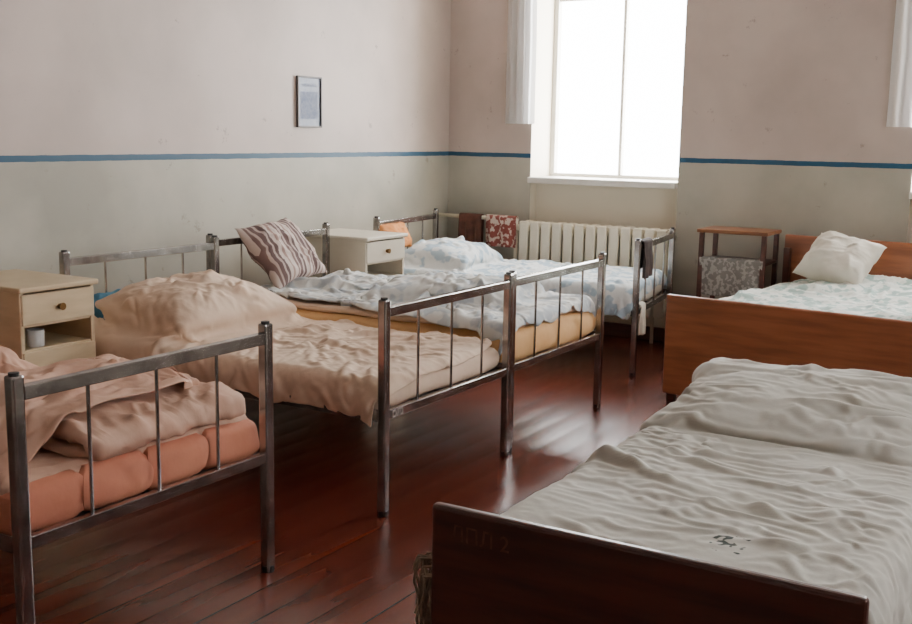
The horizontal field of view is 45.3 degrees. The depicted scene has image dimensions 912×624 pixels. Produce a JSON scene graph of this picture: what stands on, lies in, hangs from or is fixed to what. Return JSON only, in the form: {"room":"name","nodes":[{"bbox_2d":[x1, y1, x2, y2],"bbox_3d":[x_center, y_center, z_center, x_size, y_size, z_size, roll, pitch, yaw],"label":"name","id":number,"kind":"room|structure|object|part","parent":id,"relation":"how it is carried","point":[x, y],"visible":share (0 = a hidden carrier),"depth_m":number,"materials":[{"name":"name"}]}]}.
{"room":"dormitory","nodes":[
{"label":"dormitory","id":0,"kind":"room"},
{"bbox_2d":[0,0,450,293],"bbox_3d":[-2.254,-1.023,4.563,0.200,3.172,8.990,7,11,31],"label":"wall","id":1,"kind":"structure","parent":0,"point":[126,125],"depth_m":5.88,"materials":[{"name":"paint"}]},
{"bbox_2d":[296,75,321,127],"bbox_3d":[-0.883,-1.265,6.589,0.017,0.302,0.230,7,11,31],"label":"framed picture","id":2,"kind":"object","parent":1,"relation":"attached to","point":[308,88],"visible":1,"depth_m":6.59},
{"bbox_2d":[0,335,679,623],"bbox_3d":[0.528,0.915,3.143,6.783,0.100,8.990,7,11,31],"label":"floor","id":3,"kind":"structure","parent":0,"point":[194,556],"depth_m":3.93,"materials":[{"name":"brown wood"}]},
{"bbox_2d":[0,269,97,366],"bbox_3d":[-1.774,0.230,4.481,0.526,0.742,0.378,7,11,31],"label":"nightstand","id":4,"kind":"object","parent":3,"relation":"on","point":[46,319],"visible":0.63,"depth_m":4.32,"materials":[{"name":"beige laminate"}]},
{"bbox_2d":[26,328,44,347],"bbox_3d":[-1.651,0.102,4.295,0.068,0.067,0.068,7,11,31],"label":"enamel mug","id":5,"kind":"object","parent":4,"relation":"on","point":[35,336],"depth_m":4.27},
{"bbox_3d":[-1.572,-0.025,4.318,0.020,0.120,0.343,7,11,31],"label":"drawer","id":6,"kind":"part","parent":4,"relation":"part of","materials":[{"name":"beige laminate"}]},
{"bbox_3d":[-1.578,0.331,4.376,0.020,0.392,0.343,7,11,31],"label":"door","id":7,"kind":"part","parent":4,"relation":"part of","materials":[{"name":"beige laminate"}]},
{"bbox_2d":[0,320,274,623],"bbox_3d":[-1.547,0.366,3.380,1.753,0.836,0.964,7,11,31],"label":"bed","id":8,"kind":"object","parent":3,"relation":"on","point":[87,443],"visible":1,"depth_m":2.94,"materials":[{"name":"fabric"}]},
{"bbox_3d":[-1.690,0.396,3.116,1.637,0.135,0.246,7,11,31],"label":"mattress","id":9,"kind":"part","parent":8,"relation":"part of","materials":[{"name":"orange fabric"}]},
{"bbox_2d":[0,346,193,473],"bbox_3d":[-1.581,0.240,3.395,1.566,0.381,0.949,7,11,31],"label":"blanket","id":10,"kind":"object","parent":8,"relation":"on","point":[52,420],"depth_m":3.04,"materials":[{"name":"beige fabric"}]},
{"bbox_3d":[-1.577,0.368,3.297,1.643,0.135,0.246,7,11,31],"label":"mattress","id":11,"kind":"part","parent":8,"relation":"part of","materials":[{"name":"orange fabric"}]},
{"bbox_2d":[41,381,245,460],"bbox_3d":[-1.041,0.268,3.220,0.673,0.143,0.655,7,11,31],"label":"quilt","id":12,"kind":"object","parent":8,"relation":"on","point":[123,413],"depth_m":3.03,"materials":[{"name":"beige fabric"}]},
{"bbox_3d":[-1.461,0.341,3.480,1.642,0.134,0.243,7,11,31],"label":"mattress","id":13,"kind":"part","parent":8,"relation":"part of","materials":[{"name":"orange fabric"}]},
{"bbox_3d":[-1.350,0.314,3.662,1.633,0.140,0.243,7,11,31],"label":"mattress","id":14,"kind":"part","parent":8,"relation":"part of","materials":[{"name":"orange fabric"}]},
{"bbox_2d":[59,235,513,516],"bbox_3d":[-0.728,0.176,4.627,1.686,0.836,0.979,7,11,31],"label":"bed","id":15,"kind":"object","parent":3,"relation":"on","point":[344,367],"visible":0.89,"depth_m":4.44,"materials":[{"name":"fabric"}]},
{"bbox_2d":[94,289,119,323],"bbox_3d":[-1.459,0.030,4.758,0.340,0.116,0.240,48,28,17],"label":"pillow","id":16,"kind":"object","parent":15,"relation":"on","point":[104,313],"depth_m":4.67,"materials":[{"name":"fabric"}]},
{"bbox_2d":[94,269,491,426],"bbox_3d":[-0.720,0.063,4.604,1.611,0.424,0.987,7,11,31],"label":"blanket","id":17,"kind":"object","parent":15,"relation":"on","point":[329,366],"depth_m":4.43,"materials":[{"name":"beige fabric"}]},
{"bbox_3d":[-0.714,0.176,4.631,1.588,0.113,0.913,7,11,31],"label":"mattress","id":18,"kind":"part","parent":15,"relation":"part of","materials":[{"name":"beige fabric"}]},
{"bbox_2d":[305,228,407,277],"bbox_3d":[-0.615,-0.094,6.538,0.526,0.759,0.416,7,11,31],"label":"nightstand","id":19,"kind":"object","parent":3,"relation":"on","point":[382,253],"visible":0.3,"depth_m":6.34,"materials":[{"name":"laminate"}]},
{"bbox_3d":[-0.412,-0.357,6.373,0.020,0.120,0.381,7,11,31],"label":"drawer","id":20,"kind":"part","parent":19,"relation":"part of","materials":[{"name":"laminate"}]},
{"bbox_2d":[206,222,606,452],"bbox_3d":[-0.258,0.045,5.484,1.753,0.836,1.005,7,11,31],"label":"bed","id":21,"kind":"object","parent":3,"relation":"on","point":[549,324],"visible":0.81,"depth_m":5.16,"materials":[{"name":"fabric"}]},
{"bbox_2d":[235,217,326,288],"bbox_3d":[-0.893,-0.312,5.660,0.272,0.316,0.528,4,10,19],"label":"striped pillow","id":22,"kind":"object","parent":21,"relation":"on","point":[279,248],"visible":0.99,"depth_m":5.51,"materials":[{"name":"fabric"}]},
{"bbox_3d":[-0.246,-0.059,5.456,1.608,0.048,0.930,7,11,31],"label":"mattress","id":23,"kind":"part","parent":21,"relation":"part of","materials":[{"name":"fabric"}]},
{"bbox_2d":[259,266,595,354],"bbox_3d":[-0.215,-0.085,5.436,1.584,0.286,1.008,7,11,31],"label":"blanket","id":24,"kind":"object","parent":21,"relation":"on","point":[548,319],"depth_m":5.14,"materials":[{"name":"white fabric"}]},
{"bbox_3d":[-0.247,0.028,5.468,1.673,0.154,0.980,7,11,31],"label":"mattress","id":25,"kind":"part","parent":21,"relation":"part of","materials":[{"name":"fabric"}]},
{"bbox_2d":[373,208,675,376],"bbox_3d":[0.430,-0.174,6.896,1.721,0.836,0.978,5,10,23],"label":"bed","id":26,"kind":"object","parent":3,"relation":"on","point":[627,289],"visible":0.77,"depth_m":6.74,"materials":[{"name":"fabric"}]},
{"bbox_2d":[380,222,411,246],"bbox_3d":[-0.389,-0.480,6.930,0.120,0.180,0.360,-23,-2,25],"label":"cushion","id":27,"kind":"object","parent":26,"relation":"on","point":[400,227],"depth_m":6.91,"materials":[{"name":"fabric"}]},
{"bbox_2d":[404,236,666,319],"bbox_3d":[0.443,-0.261,6.875,1.603,0.366,0.977,5,10,23],"label":"blanket","id":28,"kind":"object","parent":26,"relation":"on","point":[626,289],"depth_m":6.73,"materials":[{"name":"white fabric"}]},
{"bbox_2d":[641,237,652,279],"bbox_3d":[1.083,-0.307,6.280,0.064,0.229,0.203,5,10,23],"label":"towel","id":29,"kind":"object","parent":26,"relation":"hanging from","point":[647,243],"depth_m":6.26,"materials":[{"name":"fabric"}]},
{"bbox_3d":[0.442,-0.189,6.895,1.588,0.144,0.905,5,10,23],"label":"mattress","id":30,"kind":"part","parent":26,"relation":"part of","materials":[{"name":"beige fabric"}]},
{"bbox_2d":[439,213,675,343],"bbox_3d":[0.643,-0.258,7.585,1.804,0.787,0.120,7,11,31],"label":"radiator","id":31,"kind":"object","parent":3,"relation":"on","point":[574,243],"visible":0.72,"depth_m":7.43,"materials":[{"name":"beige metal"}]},
{"bbox_2d":[458,213,483,242],"bbox_3d":[0.107,-0.566,7.857,0.186,0.285,0.060,7,11,31],"label":"towel","id":32,"kind":"object","parent":31,"relation":"hanging from","point":[470,225],"depth_m":7.83,"materials":[{"name":"brown fabric"}]},
{"bbox_2d":[486,214,518,247],"bbox_3d":[0.322,-0.572,7.724,0.251,0.224,0.060,7,11,31],"label":"patterned towel","id":33,"kind":"object","parent":31,"relation":"hanging from","point":[501,230],"depth_m":7.70,"materials":[{"name":"red fabric"}]},
{"bbox_2d":[413,357,911,623],"bbox_3d":[0.755,0.580,2.883,1.036,0.653,1.730,7,11,31],"label":"wooden bed","id":34,"kind":"object","parent":3,"relation":"on","point":[763,493],"visible":1,"depth_m":2.39,"materials":[{"name":"brown wood"}]},
{"bbox_3d":[0.333,0.653,2.166,0.898,0.404,0.028,7,11,31],"label":"footboard","id":35,"kind":"part","parent":34,"relation":"part of","materials":[{"name":"brown wood"}]},
{"bbox_2d":[696,226,781,298],"bbox_3d":[1.736,-0.115,6.788,0.436,0.799,0.313,7,11,31],"label":"side table","id":36,"kind":"object","parent":3,"relation":"on","point":[717,275],"visible":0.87,"depth_m":6.67,"materials":[{"name":"brown laminate"}]},
{"bbox_2d":[662,234,911,402],"bbox_3d":[2.044,0.062,5.816,1.256,0.772,1.580,8,12,37],"label":"wooden bed","id":37,"kind":"object","parent":3,"relation":"on","point":[799,320],"visible":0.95,"depth_m":5.39,"materials":[{"name":"brown wood"}]},
{"bbox_3d":[1.566,0.231,5.223,1.256,0.514,0.028,8,12,37],"label":"footboard","id":38,"kind":"part","parent":37,"relation":"part of","materials":[{"name":"brown wood"}]},
{"bbox_2d":[792,231,886,283],"bbox_3d":[2.188,-0.300,6.248,0.336,0.312,0.394,-7,12,-40],"label":"pillow","id":39,"kind":"object","parent":37,"relation":"on","point":[833,257],"visible":0.91,"depth_m":6.17,"materials":[{"name":"white fabric"}]},
{"bbox_3d":[2.520,-0.053,6.418,1.256,0.722,0.028,8,12,37],"label":"headboard","id":40,"kind":"part","parent":37,"relation":"part of","materials":[{"name":"brown wood"}]},
{"bbox_2d":[447,0,911,327],"bbox_3d":[2.744,-1.257,6.522,6.283,3.172,0.420,7,11,31],"label":"wall","id":41,"kind":"structure","parent":0,"point":[784,110],"depth_m":6.88,"materials":[{"name":"paint"}]},
{"bbox_2d":[505,0,536,123],"bbox_3d":[0.455,-2.069,7.507,0.226,1.532,0.036,7,11,31],"label":"curtain","id":42,"kind":"object","parent":41,"relation":"hanging from","point":[522,14],"visible":1,"depth_m":7.56,"materials":[{"name":"white fabric"}]},
{"bbox_2d":[527,176,677,188],"bbox_3d":[1.049,-0.893,7.522,1.083,0.042,0.350,7,11,31],"label":"windowsill","id":43,"kind":"structure","parent":41,"relation":"in","point":[566,180],"depth_m":7.39,"materials":[{"name":"white paint"}]},
{"bbox_2d":[550,0,677,180],"bbox_3d":[1.168,-1.823,7.541,1.083,1.816,0.045,7,11,31],"label":"frame","id":44,"kind":"object","parent":41,"relation":"attached to","point":[558,3],"visible":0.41,"depth_m":7.75,"materials":[{"name":"white paint"}]},
{"bbox_2d":[594,321,664,341],"bbox_3d":[2.612,0.293,6.580,6.265,0.090,0.018,7,11,31],"label":"baseboard","id":45,"kind":"structure","parent":41,"relation":"attached to","point":[610,328],"depth_m":7.44,"materials":[{"name":"brown wood"}]},
{"bbox_2d":[886,0,911,126],"bbox_3d":[2.705,-1.814,6.158,0.422,1.526,0.036,7,11,31],"label":"curtain","id":46,"kind":"object","parent":41,"relation":"hanging from","point":[899,114],"visible":1,"depth_m":6.31,"materials":[{"name":"white fabric"}]}
]}

